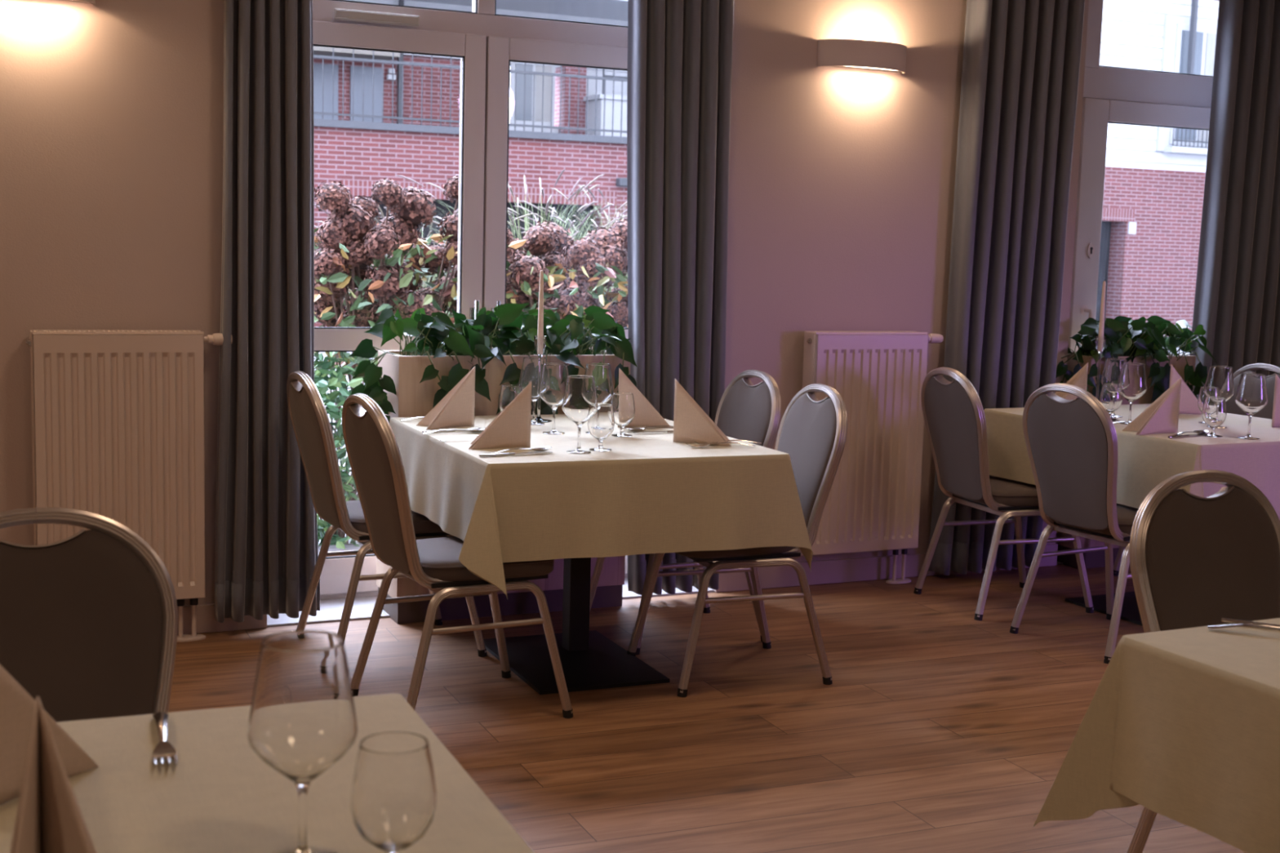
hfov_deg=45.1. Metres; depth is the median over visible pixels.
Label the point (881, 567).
baseboard
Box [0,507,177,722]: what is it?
banquet chair
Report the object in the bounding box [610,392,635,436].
water glass
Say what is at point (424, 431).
table knife
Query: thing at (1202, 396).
water glass
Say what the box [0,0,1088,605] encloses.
wall
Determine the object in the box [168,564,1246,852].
floor
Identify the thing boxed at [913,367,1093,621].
banquet chair
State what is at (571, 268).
hydrangea bush
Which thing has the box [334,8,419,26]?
vent
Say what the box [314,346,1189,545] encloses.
ground
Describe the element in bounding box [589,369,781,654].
banquet chair
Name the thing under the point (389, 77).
outdoor light
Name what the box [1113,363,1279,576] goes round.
banquet chair
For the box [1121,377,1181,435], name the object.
napkin
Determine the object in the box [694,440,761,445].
fork
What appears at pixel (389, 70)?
outdoor light
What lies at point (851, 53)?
wall lamp
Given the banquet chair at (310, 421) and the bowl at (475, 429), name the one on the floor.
the banquet chair at (310, 421)
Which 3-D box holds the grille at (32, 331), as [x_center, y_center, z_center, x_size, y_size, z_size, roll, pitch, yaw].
[-1.725,-0.311,5.094,0.538,0.010,0.090,-2,8,-25]
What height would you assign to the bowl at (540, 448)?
0.011 m
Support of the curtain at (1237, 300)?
hanging from the ceiling
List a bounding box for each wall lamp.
[69,0,95,4]
[816,39,906,73]
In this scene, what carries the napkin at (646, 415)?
on the tablecloth at (651, 493)
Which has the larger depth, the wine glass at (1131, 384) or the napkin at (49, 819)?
the wine glass at (1131, 384)
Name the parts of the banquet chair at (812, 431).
leg, cross rail, leg, seat, seat, leg, leg, backrest, frame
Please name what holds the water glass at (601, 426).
on the tablecloth at (651, 493)
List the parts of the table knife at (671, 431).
blade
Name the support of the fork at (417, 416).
on the tablecloth at (651, 493)
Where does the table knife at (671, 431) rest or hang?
on the tablecloth at (651, 493)
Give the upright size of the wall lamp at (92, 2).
0.104 m
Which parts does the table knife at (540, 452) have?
handle, blade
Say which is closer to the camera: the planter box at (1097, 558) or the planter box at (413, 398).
the planter box at (413, 398)
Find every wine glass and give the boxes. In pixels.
[247,630,357,852]
[518,356,547,425]
[537,362,568,434]
[561,375,598,453]
[584,363,613,434]
[1100,357,1127,417]
[1116,362,1146,424]
[1204,365,1234,428]
[1235,373,1267,439]
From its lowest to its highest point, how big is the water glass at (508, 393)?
0.140 m
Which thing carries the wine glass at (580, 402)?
on the tablecloth at (651, 493)
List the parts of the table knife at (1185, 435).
handle, blade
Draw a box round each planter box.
[376,349,630,624]
[1056,351,1195,568]
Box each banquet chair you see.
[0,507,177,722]
[286,370,487,657]
[342,393,573,718]
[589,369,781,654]
[626,383,847,697]
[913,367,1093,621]
[1009,382,1138,663]
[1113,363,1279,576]
[1126,470,1279,852]
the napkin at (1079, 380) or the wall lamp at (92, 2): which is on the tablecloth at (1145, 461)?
the napkin at (1079, 380)
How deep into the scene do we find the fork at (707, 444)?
4.85 m
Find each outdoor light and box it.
[386,74,395,79]
[387,68,395,73]
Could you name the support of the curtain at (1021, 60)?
hanging from the ceiling
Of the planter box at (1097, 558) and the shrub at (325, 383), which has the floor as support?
the planter box at (1097, 558)
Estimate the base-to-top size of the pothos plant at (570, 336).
0.688 m
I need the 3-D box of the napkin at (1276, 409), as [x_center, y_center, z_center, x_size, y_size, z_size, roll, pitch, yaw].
[2.497,-0.102,5.920,0.188,0.206,0.128,-2,8,-30]
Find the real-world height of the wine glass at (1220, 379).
0.230 m
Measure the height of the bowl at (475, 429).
0.011 m
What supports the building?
on the ground at (324, 354)
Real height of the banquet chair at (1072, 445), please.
0.954 m
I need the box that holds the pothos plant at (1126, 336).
[1055,315,1217,402]
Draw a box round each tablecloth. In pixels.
[0,693,533,852]
[389,413,813,599]
[983,404,1279,519]
[1033,617,1279,852]
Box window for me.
[312,0,628,599]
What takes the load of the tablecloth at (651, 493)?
on the pedestal table at (590, 660)
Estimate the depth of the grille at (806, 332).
6.29 m
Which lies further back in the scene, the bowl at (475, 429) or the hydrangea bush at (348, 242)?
the hydrangea bush at (348, 242)
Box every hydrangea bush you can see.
[314,173,527,543]
[451,218,628,328]
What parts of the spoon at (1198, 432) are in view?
handle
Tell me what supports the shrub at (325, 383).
on the ground at (324, 354)
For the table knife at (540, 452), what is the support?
on the tablecloth at (651, 493)
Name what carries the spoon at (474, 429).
on the tablecloth at (651, 493)
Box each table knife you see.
[422,430,467,432]
[479,451,552,457]
[632,430,673,433]
[1168,433,1209,438]
[1221,617,1279,629]
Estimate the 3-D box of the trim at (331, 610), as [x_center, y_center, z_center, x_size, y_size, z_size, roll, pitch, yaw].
[-0.604,0.665,6.063,1.800,0.008,0.420,-2,8,-25]
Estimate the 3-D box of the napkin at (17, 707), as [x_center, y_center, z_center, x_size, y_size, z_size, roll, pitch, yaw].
[-0.706,0.309,1.732,0.128,0.206,0.188,2,7,3]
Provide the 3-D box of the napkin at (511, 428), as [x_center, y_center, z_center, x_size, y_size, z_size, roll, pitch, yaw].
[-0.427,-0.038,4.707,0.188,0.206,0.128,1,7,-3]
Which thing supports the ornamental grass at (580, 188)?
on the ground at (324, 354)
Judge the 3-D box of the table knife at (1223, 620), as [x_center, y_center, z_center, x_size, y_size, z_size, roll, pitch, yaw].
[1.126,0.349,2.651,0.236,0.008,0.018,5,8,27]
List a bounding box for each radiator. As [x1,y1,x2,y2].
[26,329,232,641]
[802,330,943,583]
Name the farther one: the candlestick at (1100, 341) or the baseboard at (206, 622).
the candlestick at (1100, 341)
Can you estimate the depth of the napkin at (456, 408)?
5.18 m
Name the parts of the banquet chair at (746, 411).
leg, leg, leg, backrest, frame, leg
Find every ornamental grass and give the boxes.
[314,199,537,363]
[375,168,626,306]
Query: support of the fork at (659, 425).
on the tablecloth at (651, 493)
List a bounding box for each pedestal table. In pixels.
[483,557,669,694]
[1064,591,1142,626]
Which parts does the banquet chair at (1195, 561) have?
leg, frame, backrest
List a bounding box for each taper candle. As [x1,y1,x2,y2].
[537,266,543,336]
[1098,278,1106,336]
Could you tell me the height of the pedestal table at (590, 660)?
0.762 m
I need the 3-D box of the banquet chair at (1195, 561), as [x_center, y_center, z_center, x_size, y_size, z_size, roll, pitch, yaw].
[1.308,0.599,3.094,0.487,0.954,0.599,-2,8,-25]
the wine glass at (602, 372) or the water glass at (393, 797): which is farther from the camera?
the wine glass at (602, 372)
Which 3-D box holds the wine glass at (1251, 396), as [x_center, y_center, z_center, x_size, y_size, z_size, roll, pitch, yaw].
[2.174,-0.072,5.482,0.109,0.230,0.109,-2,8,-25]
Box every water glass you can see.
[350,732,436,852]
[498,384,521,411]
[587,403,614,451]
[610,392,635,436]
[1099,383,1122,421]
[1197,386,1206,423]
[1201,396,1226,437]
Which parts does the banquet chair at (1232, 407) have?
leg, backrest, frame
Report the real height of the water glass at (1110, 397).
0.140 m
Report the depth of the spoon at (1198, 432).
5.55 m
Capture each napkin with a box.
[0,664,98,804]
[9,696,96,852]
[416,366,475,430]
[468,381,531,449]
[617,368,670,427]
[673,378,731,446]
[1055,362,1088,399]
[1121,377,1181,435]
[1168,364,1201,413]
[1271,373,1279,426]
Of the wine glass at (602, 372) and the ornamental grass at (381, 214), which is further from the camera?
the ornamental grass at (381, 214)
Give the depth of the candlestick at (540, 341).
5.39 m
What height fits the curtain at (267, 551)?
2.864 m
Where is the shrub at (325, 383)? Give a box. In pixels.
[314,351,377,549]
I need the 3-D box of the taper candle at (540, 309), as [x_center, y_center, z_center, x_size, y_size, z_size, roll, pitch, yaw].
[-0.346,-0.406,5.385,0.022,0.305,0.022,-2,8,-25]
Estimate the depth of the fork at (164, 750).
1.87 m
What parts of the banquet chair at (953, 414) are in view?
leg, backrest, frame, cross rail, seat, seat, leg, leg, leg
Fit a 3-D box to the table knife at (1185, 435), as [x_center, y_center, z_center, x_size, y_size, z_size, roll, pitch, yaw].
[1.961,0.032,5.497,0.236,0.008,0.018,-3,8,-35]
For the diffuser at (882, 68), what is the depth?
6.20 m
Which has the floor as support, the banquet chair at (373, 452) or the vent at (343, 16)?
the banquet chair at (373, 452)
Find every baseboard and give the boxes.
[177,604,266,635]
[714,543,1057,592]
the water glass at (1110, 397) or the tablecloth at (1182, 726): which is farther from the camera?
the water glass at (1110, 397)
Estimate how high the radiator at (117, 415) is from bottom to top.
1.062 m
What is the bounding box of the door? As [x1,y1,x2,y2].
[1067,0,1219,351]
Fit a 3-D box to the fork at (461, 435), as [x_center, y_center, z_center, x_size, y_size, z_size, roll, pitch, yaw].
[-0.525,0.033,4.872,0.228,0.015,0.028,-3,8,-33]
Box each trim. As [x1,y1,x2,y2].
[266,577,714,626]
[317,543,363,554]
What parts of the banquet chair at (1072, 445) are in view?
leg, backrest, frame, cross rail, seat, seat, leg, leg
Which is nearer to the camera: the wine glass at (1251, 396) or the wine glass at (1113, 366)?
the wine glass at (1251, 396)
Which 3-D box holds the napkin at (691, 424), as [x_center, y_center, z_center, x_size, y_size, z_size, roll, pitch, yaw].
[0.203,-0.048,4.936,0.188,0.206,0.128,2,7,3]
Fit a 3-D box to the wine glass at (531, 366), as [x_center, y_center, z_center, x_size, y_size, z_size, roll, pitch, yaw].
[-0.364,-0.123,5.320,0.109,0.230,0.109,-2,8,-25]
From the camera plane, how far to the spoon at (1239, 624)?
2.63 m
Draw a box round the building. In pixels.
[313,0,1218,337]
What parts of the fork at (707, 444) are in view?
handle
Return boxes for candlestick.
[530,335,551,422]
[1095,335,1106,399]
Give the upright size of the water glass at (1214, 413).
0.140 m
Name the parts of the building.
grey door, grey door, railing, balcony rail, window sill, balcony rail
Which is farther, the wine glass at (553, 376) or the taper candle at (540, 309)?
the taper candle at (540, 309)
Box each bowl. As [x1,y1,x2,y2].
[466,427,484,431]
[530,446,551,451]
[625,427,647,431]
[1193,430,1209,434]
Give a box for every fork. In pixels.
[152,711,177,768]
[400,416,424,420]
[440,435,478,440]
[623,425,673,430]
[685,442,755,447]
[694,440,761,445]
[1113,421,1130,423]
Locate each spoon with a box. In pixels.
[422,427,484,434]
[488,446,551,453]
[625,426,673,431]
[1171,430,1209,435]
[1207,623,1279,629]
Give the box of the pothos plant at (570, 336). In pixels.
[348,302,637,422]
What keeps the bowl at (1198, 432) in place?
on the spoon at (1198, 432)
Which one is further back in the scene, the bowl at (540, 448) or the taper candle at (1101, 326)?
the taper candle at (1101, 326)
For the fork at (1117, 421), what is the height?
0.015 m
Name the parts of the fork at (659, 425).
handle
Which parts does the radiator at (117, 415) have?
panel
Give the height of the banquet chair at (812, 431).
0.954 m
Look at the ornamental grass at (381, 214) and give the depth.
9.48 m
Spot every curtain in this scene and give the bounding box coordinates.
[214,0,319,622]
[626,0,733,595]
[928,0,1084,575]
[1189,0,1279,399]
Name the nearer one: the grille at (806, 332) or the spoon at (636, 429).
the spoon at (636, 429)
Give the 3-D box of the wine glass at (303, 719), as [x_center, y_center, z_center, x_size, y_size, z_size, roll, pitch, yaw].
[-0.340,0.328,1.552,0.109,0.230,0.109,-2,8,-25]
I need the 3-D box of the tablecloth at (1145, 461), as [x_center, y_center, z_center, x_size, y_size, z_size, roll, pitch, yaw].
[2.090,0.172,6.024,1.137,0.384,1.317,-2,8,-27]
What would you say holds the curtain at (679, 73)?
hanging from the ceiling
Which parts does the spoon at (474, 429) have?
handle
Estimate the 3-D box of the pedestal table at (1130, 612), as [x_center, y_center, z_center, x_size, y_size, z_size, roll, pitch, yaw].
[2.083,0.362,6.047,0.945,0.762,1.122,-2,8,-27]
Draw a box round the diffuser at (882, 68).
[849,66,897,71]
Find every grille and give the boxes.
[30,329,204,334]
[804,330,927,334]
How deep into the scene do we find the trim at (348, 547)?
7.11 m
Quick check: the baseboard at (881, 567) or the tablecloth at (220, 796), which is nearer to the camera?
the tablecloth at (220, 796)
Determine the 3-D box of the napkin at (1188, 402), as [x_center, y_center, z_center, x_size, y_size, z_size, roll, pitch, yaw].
[2.224,-0.155,6.302,0.188,0.206,0.128,-3,8,-35]
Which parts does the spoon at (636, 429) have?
handle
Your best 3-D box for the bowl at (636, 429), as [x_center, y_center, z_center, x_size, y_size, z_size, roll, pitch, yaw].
[-0.012,0.011,5.191,0.076,0.011,0.046,0,7,-13]
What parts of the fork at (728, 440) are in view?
handle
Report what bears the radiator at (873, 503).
attached to the wall
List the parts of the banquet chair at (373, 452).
leg, backrest, frame, cross rail, leg, seat, seat, leg, leg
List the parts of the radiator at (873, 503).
panel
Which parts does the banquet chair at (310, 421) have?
backrest, leg, frame, leg, seat, seat, leg, leg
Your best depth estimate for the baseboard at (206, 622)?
5.39 m
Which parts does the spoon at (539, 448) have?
handle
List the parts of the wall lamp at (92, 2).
lamp shade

